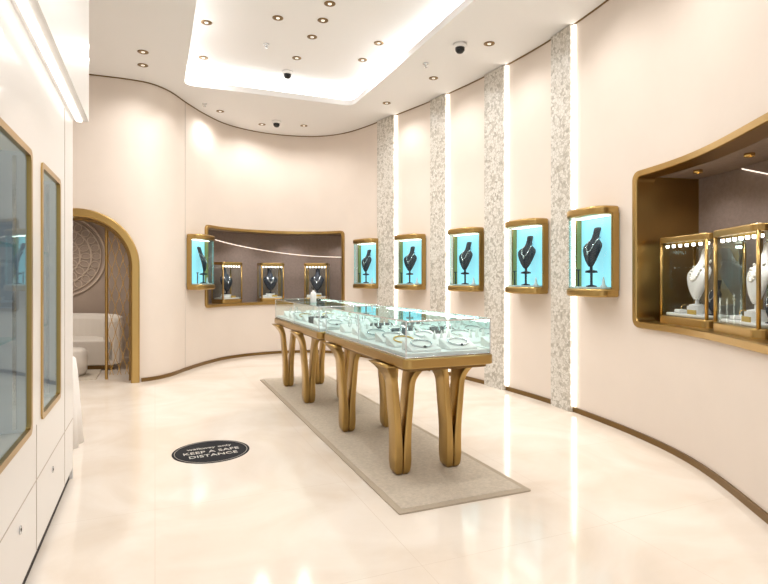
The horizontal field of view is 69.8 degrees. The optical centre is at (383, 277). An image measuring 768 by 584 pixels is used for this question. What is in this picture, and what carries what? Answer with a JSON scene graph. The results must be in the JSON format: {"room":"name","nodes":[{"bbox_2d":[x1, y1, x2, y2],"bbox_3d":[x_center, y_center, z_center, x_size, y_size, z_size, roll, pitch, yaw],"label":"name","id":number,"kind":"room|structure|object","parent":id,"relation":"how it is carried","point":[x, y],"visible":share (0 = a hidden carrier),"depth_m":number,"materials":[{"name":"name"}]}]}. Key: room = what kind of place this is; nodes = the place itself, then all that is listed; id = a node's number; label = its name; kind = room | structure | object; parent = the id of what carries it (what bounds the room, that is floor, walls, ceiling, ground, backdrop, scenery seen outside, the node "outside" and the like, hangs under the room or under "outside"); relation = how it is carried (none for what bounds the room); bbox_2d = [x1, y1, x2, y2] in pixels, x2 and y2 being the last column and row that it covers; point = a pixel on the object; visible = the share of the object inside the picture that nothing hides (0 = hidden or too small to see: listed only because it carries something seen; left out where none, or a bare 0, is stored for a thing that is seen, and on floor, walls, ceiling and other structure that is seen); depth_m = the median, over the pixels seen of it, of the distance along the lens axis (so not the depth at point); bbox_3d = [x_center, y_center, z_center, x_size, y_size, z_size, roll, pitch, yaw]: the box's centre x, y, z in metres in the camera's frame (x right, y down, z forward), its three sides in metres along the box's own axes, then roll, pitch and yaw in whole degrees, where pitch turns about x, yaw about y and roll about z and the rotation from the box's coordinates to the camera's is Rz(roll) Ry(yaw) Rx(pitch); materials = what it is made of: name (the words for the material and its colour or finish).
{"room":"shop","nodes":[
{"label":"shop","id":0,"kind":"room"},
{"bbox_2d":[0,0,72,583],"bbox_3d":[-1.641,-0.630,0.064,1.920,4.060,7.380,0,0,-23],"label":"wall","id":1,"kind":"structure","parent":0,"point":[31,105],"depth_m":2.67,"materials":[{"name":"white paint"}]},
{"bbox_2d":[0,131,21,458],"bbox_3d":[-1.553,0.065,1.910,0.340,1.290,1.220,0,0,-23],"label":"lining","id":2,"kind":"object","parent":1,"relation":"attached to","point":[6,440],"visible":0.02,"depth_m":2.39,"materials":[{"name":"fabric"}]},
{"bbox_2d":[12,155,16,429],"bbox_3d":[-1.660,0.065,2.472,0.015,1.230,0.016,0,0,-23],"label":"light bar","id":3,"kind":"object","parent":2,"relation":"attached to","point":[14,157],"visible":1,"depth_m":2.46,"materials":[{"name":"silver metal"}]},
{"bbox_2d":[0,150,26,434],"bbox_3d":[-1.553,0.065,1.910,0.340,1.290,1.220,0,0,-23],"label":"display window","id":4,"kind":"structure","parent":1,"relation":"in","point":[5,156],"depth_m":2.51,"materials":[{"name":"grey"}]},
{"bbox_2d":[0,241,11,246],"bbox_3d":[-1.576,-0.146,1.900,0.270,0.012,1.200,0,0,-23],"label":"glass shelf","id":5,"kind":"object","parent":4,"relation":"attached to","point":[1,242],"visible":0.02,"depth_m":2.42,"materials":[{"name":"teal glass"}]},
{"bbox_2d":[0,340,11,345],"bbox_3d":[-1.576,0.274,1.900,0.270,0.012,1.200,0,0,-23],"label":"glass shelf","id":6,"kind":"object","parent":4,"relation":"attached to","point":[2,342],"visible":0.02,"depth_m":2.42,"materials":[{"name":"glass"}]},
{"bbox_2d":[0,117,32,473],"bbox_3d":[-1.398,0.065,1.974,0.020,1.306,1.236,0,0,-23],"label":"frame","id":7,"kind":"object","parent":1,"relation":"attached to","point":[5,129],"visible":1,"depth_m":2.52,"materials":[{"name":"brown metal"}]},
{"bbox_2d":[0,418,72,542],"bbox_3d":[-0.754,0.978,0.434,0.002,0.005,7.380,0,0,-23],"label":"trim","id":8,"kind":"structure","parent":1,"relation":"attached to","point":[72,418],"depth_m":2.53,"materials":[{"name":"beige"}]},
{"bbox_2d":[36,425,36,550],"bbox_3d":[-1.681,1.015,2.661,0.002,0.610,0.005,0,0,-23],"label":"trim","id":9,"kind":"structure","parent":1,"relation":"attached to","point":[36,425],"depth_m":2.66,"materials":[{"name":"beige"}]},
{"bbox_2d":[22,477,68,583],"bbox_3d":[-0.785,1.360,0.415,0.030,0.080,7.370,0,0,-23],"label":"baseboard","id":10,"kind":"structure","parent":1,"relation":"attached to","point":[57,504],"depth_m":2.95,"materials":[{"name":"black"}]},
{"bbox_2d":[44,173,52,406],"bbox_3d":[-1.995,0.065,2.971,0.340,1.290,0.580,0,0,-23],"label":"lining","id":11,"kind":"object","parent":1,"relation":"attached to","point":[46,178],"visible":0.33,"depth_m":3.21,"materials":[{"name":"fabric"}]},
{"bbox_2d":[46,184,49,393],"bbox_3d":[-1.979,0.065,3.238,0.015,1.230,0.016,0,0,-23],"label":"light bar","id":12,"kind":"object","parent":11,"relation":"attached to","point":[47,185],"visible":1,"depth_m":3.23,"materials":[{"name":"silver metal"}]},
{"bbox_2d":[10,0,88,121],"bbox_3d":[-0.708,-1.880,0.453,0.099,1.560,7.380,0,0,-23],"label":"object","id":13,"kind":"structure","parent":1,"relation":"attached to","point":[63,24],"depth_m":3.03,"materials":[{"name":"white paint"}]},
{"bbox_2d":[15,0,81,121],"bbox_3d":[-0.711,-1.094,0.440,0.035,0.012,7.360,0,0,-23],"label":"strip light","id":14,"kind":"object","parent":13,"relation":"attached to","point":[23,5],"depth_m":2.65,"materials":[{"name":"white plastic"}]},
{"bbox_2d":[44,181,56,396],"bbox_3d":[-1.995,0.065,2.971,0.340,1.290,0.580,0,0,-23],"label":"display window","id":15,"kind":"structure","parent":1,"relation":"in","point":[53,190],"depth_m":3.29,"materials":[{"name":"grey"}]},
{"bbox_2d":[41,162,60,418],"bbox_3d":[-1.840,0.065,3.036,0.020,1.306,0.596,0,0,-23],"label":"frame","id":16,"kind":"object","parent":1,"relation":"attached to","point":[45,169],"visible":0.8,"depth_m":3.09,"materials":[{"name":"brown metal"}]},
{"bbox_2d":[64,108,64,485],"bbox_3d":[-2.027,0.120,3.492,0.002,2.400,0.005,0,0,-23],"label":"trim","id":17,"kind":"structure","parent":1,"relation":"attached to","point":[64,108],"depth_m":3.49,"materials":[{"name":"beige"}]},
{"bbox_2d":[73,221,128,356],"bbox_3d":[-5.601,0.050,9.421,2.900,2.700,0.100,0,0,-23],"label":"wall","id":18,"kind":"structure","parent":0,"point":[92,300],"depth_m":9.63,"materials":[{"name":"paint"}]},
{"bbox_2d":[73,221,104,295],"bbox_3d":[-5.528,-0.380,9.375,1.436,1.436,0.040,0,0,-23],"label":"wall medallion","id":19,"kind":"object","parent":18,"relation":"attached to","point":[85,222],"visible":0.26,"depth_m":9.53,"materials":[{"name":"beige paint"}]},
{"bbox_2d":[79,357,130,385],"bbox_3d":[-5.109,1.425,8.174,2.850,0.050,2.780,0,0,-23],"label":"floor","id":20,"kind":"structure","parent":0,"point":[120,378],"depth_m":7.82,"materials":[{"name":"stone"}]},
{"bbox_2d":[78,369,101,380],"bbox_3d":[-5.106,1.394,8.165,1.650,0.012,2.000,0,0,-23],"label":"rug","id":21,"kind":"object","parent":20,"relation":"on","point":[91,374],"visible":0.22,"depth_m":7.83,"materials":[{"name":"beige fabric"}]},
{"bbox_2d":[73,347,87,375],"bbox_3d":[-4.502,1.192,7.820,0.520,0.390,0.520,0,0,-23],"label":"round ottoman","id":22,"kind":"object","parent":21,"relation":"on","point":[80,353],"visible":0.3,"depth_m":7.76,"materials":[{"name":"beige fabric"}]},
{"bbox_2d":[73,313,123,368],"bbox_3d":[-5.209,0.987,8.609,2.098,0.800,1.301,0,0,-23],"label":"curved sofa","id":23,"kind":"object","parent":21,"relation":"on","point":[88,328],"visible":0.3,"depth_m":8.39,"materials":[{"name":"beige fabric"}]},
{"bbox_2d":[105,228,128,378],"bbox_3d":[-3.688,0.244,7.676,0.371,2.312,0.040,0,0,-24],"label":"curtain","id":24,"kind":"object","parent":20,"relation":"on","point":[106,230],"visible":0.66,"depth_m":7.60,"materials":[{"name":"gold metal"}]},
{"bbox_2d":[89,0,605,135],"bbox_3d":[-0.537,-2.660,3.892,7.200,0.001,13.600,0,0,-23],"label":"ceiling","id":25,"kind":"structure","parent":0,"point":[118,29],"depth_m":6.63,"materials":[{"name":"white paint"}]},
{"bbox_2d":[137,63,147,66],"bbox_3d":[-3.012,-2.655,6.870,0.124,0.009,0.124,0,0,-23],"label":"recessed light","id":26,"kind":"object","parent":25,"relation":"in","point":[139,64],"depth_m":6.86,"materials":[{"name":"metal"}]},
{"bbox_2d":[137,50,148,53],"bbox_3d":[-2.834,-2.655,6.468,0.124,0.009,0.124,0,0,-23],"label":"recessed light","id":27,"kind":"object","parent":25,"relation":"in","point":[139,51],"depth_m":6.46,"materials":[{"name":"metal"}]},
{"bbox_2d":[272,120,280,127],"bbox_3d":[-1.821,-2.605,9.316,0.150,0.110,0.150,0,0,-23],"label":"dome camera","id":28,"kind":"object","parent":25,"relation":"attached to","point":[276,123],"visible":1,"depth_m":9.27,"materials":[{"name":"white paint"}]},
{"bbox_2d":[187,0,446,86],"bbox_3d":[-0.190,-2.960,4.606,2.570,0.001,7.570,0,0,-23],"label":"ceiling tray","id":29,"kind":"object","parent":25,"relation":"in","point":[235,38],"visible":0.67,"depth_m":6.66,"materials":[{"name":"white paint"}]},
{"bbox_2d":[199,56,207,59],"bbox_3d":[-2.425,-2.955,7.385,0.124,0.009,0.124,0,0,-23],"label":"recessed light","id":30,"kind":"object","parent":29,"relation":"attached to","point":[200,57],"visible":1,"depth_m":7.38,"materials":[{"name":"brown metal"}]},
{"bbox_2d":[201,20,211,24],"bbox_3d":[-2.056,-2.955,6.369,0.124,0.009,0.124,0,0,-23],"label":"recessed light","id":31,"kind":"object","parent":29,"relation":"attached to","point":[205,22],"visible":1,"depth_m":6.36,"materials":[{"name":"brown metal"}]},
{"bbox_2d":[272,15,282,20],"bbox_3d":[-1.208,-2.955,6.256,0.124,0.009,0.124,0,0,-23],"label":"recessed light","id":32,"kind":"object","parent":29,"relation":"attached to","point":[275,17],"visible":1,"depth_m":6.25,"materials":[{"name":"brown metal"}]},
{"bbox_2d":[282,69,292,78],"bbox_3d":[-1.383,-2.905,7.873,0.150,0.110,0.150,0,0,-23],"label":"dome camera","id":33,"kind":"object","parent":29,"relation":"attached to","point":[287,73],"visible":1,"depth_m":7.83,"materials":[{"name":"white paint"}]},
{"bbox_2d":[292,56,300,59],"bbox_3d":[-1.173,-2.955,7.397,0.124,0.009,0.124,0,0,-23],"label":"recessed light","id":34,"kind":"object","parent":29,"relation":"attached to","point":[293,57],"visible":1,"depth_m":7.39,"materials":[{"name":"brown metal"}]},
{"bbox_2d":[307,35,316,38],"bbox_3d":[-0.882,-2.955,6.750,0.124,0.009,0.124,0,0,-23],"label":"recessed light","id":35,"kind":"object","parent":29,"relation":"attached to","point":[308,36],"visible":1,"depth_m":6.75,"materials":[{"name":"brown metal"}]},
{"bbox_2d":[317,18,327,22],"bbox_3d":[-0.701,-2.955,6.316,0.124,0.009,0.124,0,0,-23],"label":"recessed light","id":36,"kind":"object","parent":29,"relation":"attached to","point":[321,20],"visible":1,"depth_m":6.31,"materials":[{"name":"brown metal"}]},
{"bbox_2d":[185,0,463,99],"bbox_3d":[-0.190,-2.850,4.606,2.570,0.220,7.570,0,0,-23],"label":"cove light","id":37,"kind":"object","parent":29,"relation":"attached to","point":[195,73],"depth_m":7.89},
{"bbox_2d":[324,1,334,6],"bbox_3d":[-0.585,-2.955,5.931,0.124,0.009,0.124,0,0,-23],"label":"recessed light","id":38,"kind":"object","parent":29,"relation":"attached to","point":[326,3],"visible":1,"depth_m":5.93,"materials":[{"name":"brown metal"}]},
{"bbox_2d":[358,58,366,61],"bbox_3d":[-0.290,-2.955,7.462,0.124,0.009,0.124,0,0,-23],"label":"recessed light","id":39,"kind":"object","parent":29,"relation":"attached to","point":[359,59],"visible":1,"depth_m":7.46,"materials":[{"name":"brown metal"}]},
{"bbox_2d":[374,41,383,44],"bbox_3d":[-0.067,-2.955,6.926,0.124,0.009,0.124,0,0,-23],"label":"recessed light","id":40,"kind":"object","parent":29,"relation":"attached to","point":[375,42],"visible":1,"depth_m":6.92,"materials":[{"name":"brown metal"}]},
{"bbox_2d":[185,0,473,104],"bbox_3d":[-0.190,-2.700,4.606,2.450,0.080,7.450,0,0,-23],"label":"trim cove lip","id":41,"kind":"object","parent":25,"relation":"attached to","point":[465,3],"depth_m":7.73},
{"bbox_2d":[453,41,466,53],"bbox_3d":[0.863,-2.605,6.252,0.150,0.110,0.150,0,0,-23],"label":"dome camera","id":42,"kind":"object","parent":25,"relation":"attached to","point":[459,46],"visible":1,"depth_m":6.21,"materials":[{"name":"white paint"}]},
{"bbox_2d":[484,41,494,45],"bbox_3d":[1.194,-2.655,6.238,0.124,0.009,0.124,0,0,-23],"label":"recessed light","id":43,"kind":"object","parent":25,"relation":"in","point":[489,43],"depth_m":6.22,"materials":[{"name":"metal"}]},
{"bbox_2d":[25,353,767,583],"bbox_3d":[-0.537,1.400,3.892,7.200,0.001,13.600,0,0,-23],"label":"floor","id":44,"kind":"structure","parent":0,"point":[604,504],"depth_m":3.33,"materials":[{"name":"stone"}]},
{"bbox_2d":[73,356,83,448],"bbox_3d":[-2.830,1.032,4.534,0.618,0.737,0.611,0,0,-23],"label":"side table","id":45,"kind":"object","parent":44,"relation":"on","point":[78,438],"visible":0.15,"depth_m":4.62,"materials":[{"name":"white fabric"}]},
{"bbox_2d":[171,440,248,463],"bbox_3d":[-1.396,1.398,4.445,0.600,0.004,0.600,0,0,-27],"label":"decal","id":46,"kind":"object","parent":44,"relation":"on","point":[214,451],"visible":1,"depth_m":4.43,"materials":[{"name":"black plastic"}]},
{"bbox_2d":[260,375,530,514],"bbox_3d":[-0.367,1.393,5.577,0.950,0.014,4.660,0,0,-23],"label":"area rug","id":47,"kind":"object","parent":44,"relation":"on","point":[429,484],"visible":0.84,"depth_m":4.15,"materials":[{"name":"beige carpet"}]},
{"bbox_2d":[272,298,380,402],"bbox_3d":[-0.740,0.830,6.413,0.773,1.108,2.130,0,0,-23],"label":"display counter","id":48,"kind":"object","parent":47,"relation":"on","point":[311,323],"depth_m":6.17,"materials":[{"name":"brown metal"}]},
{"bbox_2d":[310,288,315,302],"bbox_3d":[-0.792,0.191,6.169,0.066,0.169,0.066,0,0,-23],"label":"pump bottle","id":49,"kind":"object","parent":48,"relation":"on","point":[312,294],"visible":1,"depth_m":6.14,"materials":[{"name":"white paint"}]},
{"bbox_2d":[323,306,491,474],"bbox_3d":[0.086,0.830,4.509,0.773,1.108,1.860,0,0,-23],"label":"display counter","id":50,"kind":"object","parent":47,"relation":"on","point":[412,341],"depth_m":4.00,"materials":[{"name":"brown metal"}]},
{"bbox_2d":[73,0,767,512],"bbox_3d":[0.894,-0.630,4.478,12.292,4.060,5.797,0,0,44],"label":"wall","id":51,"kind":"structure","parent":0,"point":[658,81],"depth_m":6.58,"materials":[{"name":"paint"}]},
{"bbox_2d":[73,208,139,382],"bbox_3d":[-4.023,0.250,7.243,1.480,2.300,0.375,0,0,-23],"label":"door frame","id":52,"kind":"structure","parent":51,"relation":"in","point":[77,212],"depth_m":7.33,"materials":[{"name":"brown metal"}]},
{"bbox_2d":[73,218,130,380],"bbox_3d":[-4.043,0.302,7.291,1.272,2.196,0.030,0,0,-23],"label":"lining","id":53,"kind":"object","parent":52,"relation":"attached to","point":[74,219],"visible":0.35,"depth_m":7.51,"materials":[{"name":"brown metal"}]},
{"bbox_2d":[187,234,214,289],"bbox_3d":[-2.824,-0.245,8.585,0.250,0.850,0.580,0,0,8],"label":"jewelry showcase","id":54,"kind":"object","parent":51,"relation":"attached to","point":[197,244],"visible":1,"depth_m":8.54,"materials":[{"name":"brown metal"}]},
{"bbox_2d":[205,225,344,307],"bbox_3d":[-2.064,-0.190,10.051,3.337,1.360,1.254,0,0,-29],"label":"wall niche","id":55,"kind":"object","parent":51,"relation":"in","point":[249,247],"visible":0.59,"depth_m":10.58,"materials":[{"name":"brown fabric"}]},
{"bbox_2d":[211,262,241,303],"bbox_3d":[-2.794,0.084,9.788,0.360,0.730,0.460,0,0,36],"label":"glass display case","id":56,"kind":"object","parent":55,"relation":"in","point":[226,281],"visible":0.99,"depth_m":9.71,"materials":[{"name":"brown metal"}]},
{"bbox_2d":[257,263,283,301],"bbox_3d":[-2.132,0.084,10.350,0.460,0.730,0.360,0,0,-26],"label":"glass display case","id":57,"kind":"object","parent":55,"relation":"in","point":[270,281],"visible":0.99,"depth_m":10.31,"materials":[{"name":"brown metal"}]},
{"bbox_2d":[215,239,326,256],"bbox_3d":[-2.069,-0.612,10.297,3.127,0.434,0.805,0,0,-23],"label":"light","id":58,"kind":"object","parent":55,"relation":"attached to","point":[223,247],"depth_m":10.66,"materials":[{"name":"white"}]},
{"bbox_2d":[304,263,329,298],"bbox_3d":[-1.283,0.084,10.539,0.460,0.730,0.360,0,0,3],"label":"glass display case","id":59,"kind":"object","parent":55,"relation":"in","point":[317,280],"visible":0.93,"depth_m":10.51,"materials":[{"name":"brown metal"}]},
{"bbox_2d":[89,0,608,136],"bbox_3d":[0.891,-2.653,4.475,12.294,0.014,5.802,0,0,44],"label":"trim","id":60,"kind":"structure","parent":51,"relation":"attached to","point":[604,2],"depth_m":7.69,"materials":[{"name":"brown metal"}]},
{"bbox_2d":[353,238,377,288],"bbox_3d":[-0.334,-0.245,9.456,0.250,0.850,0.580,0,0,-37],"label":"jewelry showcase","id":61,"kind":"object","parent":51,"relation":"attached to","point":[367,247],"visible":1,"depth_m":9.43,"materials":[{"name":"brown metal"}]},
{"bbox_2d":[377,115,396,322],"bbox_3d":[0.047,-0.625,9.118,0.050,4.050,0.487,0,0,-36],"label":"pilaster","id":62,"kind":"object","parent":51,"relation":"attached to","point":[386,127],"visible":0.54,"depth_m":9.06,"materials":[{"name":"white stone"}]},
{"bbox_2d":[394,233,425,289],"bbox_3d":[0.370,-0.245,8.498,0.250,0.850,0.580,0,0,-36],"label":"jewelry showcase","id":63,"kind":"object","parent":51,"relation":"attached to","point":[412,247],"visible":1,"depth_m":8.46,"materials":[{"name":"brown metal"}]},
{"bbox_2d":[430,94,448,371],"bbox_3d":[0.812,-0.625,8.055,0.049,4.050,0.377,0,0,-33],"label":"pilaster","id":64,"kind":"object","parent":51,"relation":"attached to","point":[439,106],"visible":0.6,"depth_m":8.00,"materials":[{"name":"white"}]},
{"bbox_2d":[141,350,767,523],"bbox_3d":[1.082,1.375,4.469,3.741,0.050,12.924,0,0,-35],"label":"baseboard","id":65,"kind":"structure","parent":51,"relation":"attached to","point":[730,488],"depth_m":4.93,"materials":[{"name":"brown wood"}]},
{"bbox_2d":[447,227,483,291],"bbox_3d":[1.069,-0.245,7.432,0.250,0.850,0.580,0,0,-30],"label":"jewelry showcase","id":66,"kind":"object","parent":51,"relation":"attached to","point":[468,242],"visible":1,"depth_m":7.39,"materials":[{"name":"brown metal"}]},
{"bbox_2d":[484,65,507,390],"bbox_3d":[1.429,-0.625,7.011,0.050,4.050,0.420,0,0,-27],"label":"pilaster","id":67,"kind":"object","parent":51,"relation":"attached to","point":[495,81],"visible":0.91,"depth_m":6.97,"materials":[{"name":"white stone"}]},
{"bbox_2d":[505,218,548,293],"bbox_3d":[1.615,-0.245,6.367,0.250,0.850,0.580,0,0,-24],"label":"jewelry showcase","id":68,"kind":"object","parent":51,"relation":"attached to","point":[530,236],"visible":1,"depth_m":6.31,"materials":[{"name":"brown metal"}]},
{"bbox_2d":[514,225,539,228],"bbox_3d":[1.651,-0.586,6.383,0.070,0.007,0.440,0,0,-24],"label":"light","id":69,"kind":"object","parent":68,"relation":"on","point":[533,226],"depth_m":6.34,"materials":[{"name":"white plastic"}]},
{"bbox_2d":[551,25,575,411],"bbox_3d":[1.919,-0.625,5.896,0.050,4.050,0.358,0,0,-19],"label":"pilaster","id":70,"kind":"object","parent":51,"relation":"attached to","point":[563,43],"visible":0.87,"depth_m":5.85,"materials":[{"name":"white stone"}]},
{"bbox_2d":[567,205,618,297],"bbox_3d":[1.980,-0.245,5.324,0.250,0.850,0.580,0,0,-15],"label":"jewelry showcase","id":71,"kind":"object","parent":51,"relation":"attached to","point":[596,227],"visible":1,"depth_m":5.27,"materials":[{"name":"brown metal"}]},
{"bbox_2d":[575,215,609,219],"bbox_3d":[2.019,-0.586,5.335,0.070,0.007,0.440,0,0,-15],"label":"light","id":72,"kind":"object","parent":71,"relation":"on","point":[597,217],"depth_m":5.33,"materials":[{"name":"white"}]},
{"bbox_2d":[632,112,767,354],"bbox_3d":[2.505,-0.250,3.732,0.783,1.370,2.463,0,0,4],"label":"wall niche","id":73,"kind":"object","parent":51,"relation":"attached to","point":[723,183],"visible":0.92,"depth_m":4.71,"materials":[{"name":"brown metal"}]},
{"bbox_2d":[660,233,745,328],"bbox_3d":[2.552,0.024,4.435,0.360,0.730,0.620,0,0,-6],"label":"glass display case","id":74,"kind":"object","parent":73,"relation":"in","point":[697,315],"visible":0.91,"depth_m":4.38,"materials":[{"name":"brown metal"}]},
{"bbox_2d":[713,223,767,339],"bbox_3d":[2.505,0.024,3.664,0.360,0.730,0.620,0,0,7],"label":"glass display case","id":75,"kind":"object","parent":73,"relation":"in","point":[754,322],"visible":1,"depth_m":3.65,"materials":[{"name":"brown metal"}]},
{"bbox_2d":[742,168,767,174],"bbox_3d":[2.815,-0.657,3.482,0.091,0.464,1.918,0,0,7],"label":"light","id":76,"kind":"object","parent":73,"relation":"attached to","point":[745,171],"depth_m":4.29,"materials":[{"name":"white plastic"}]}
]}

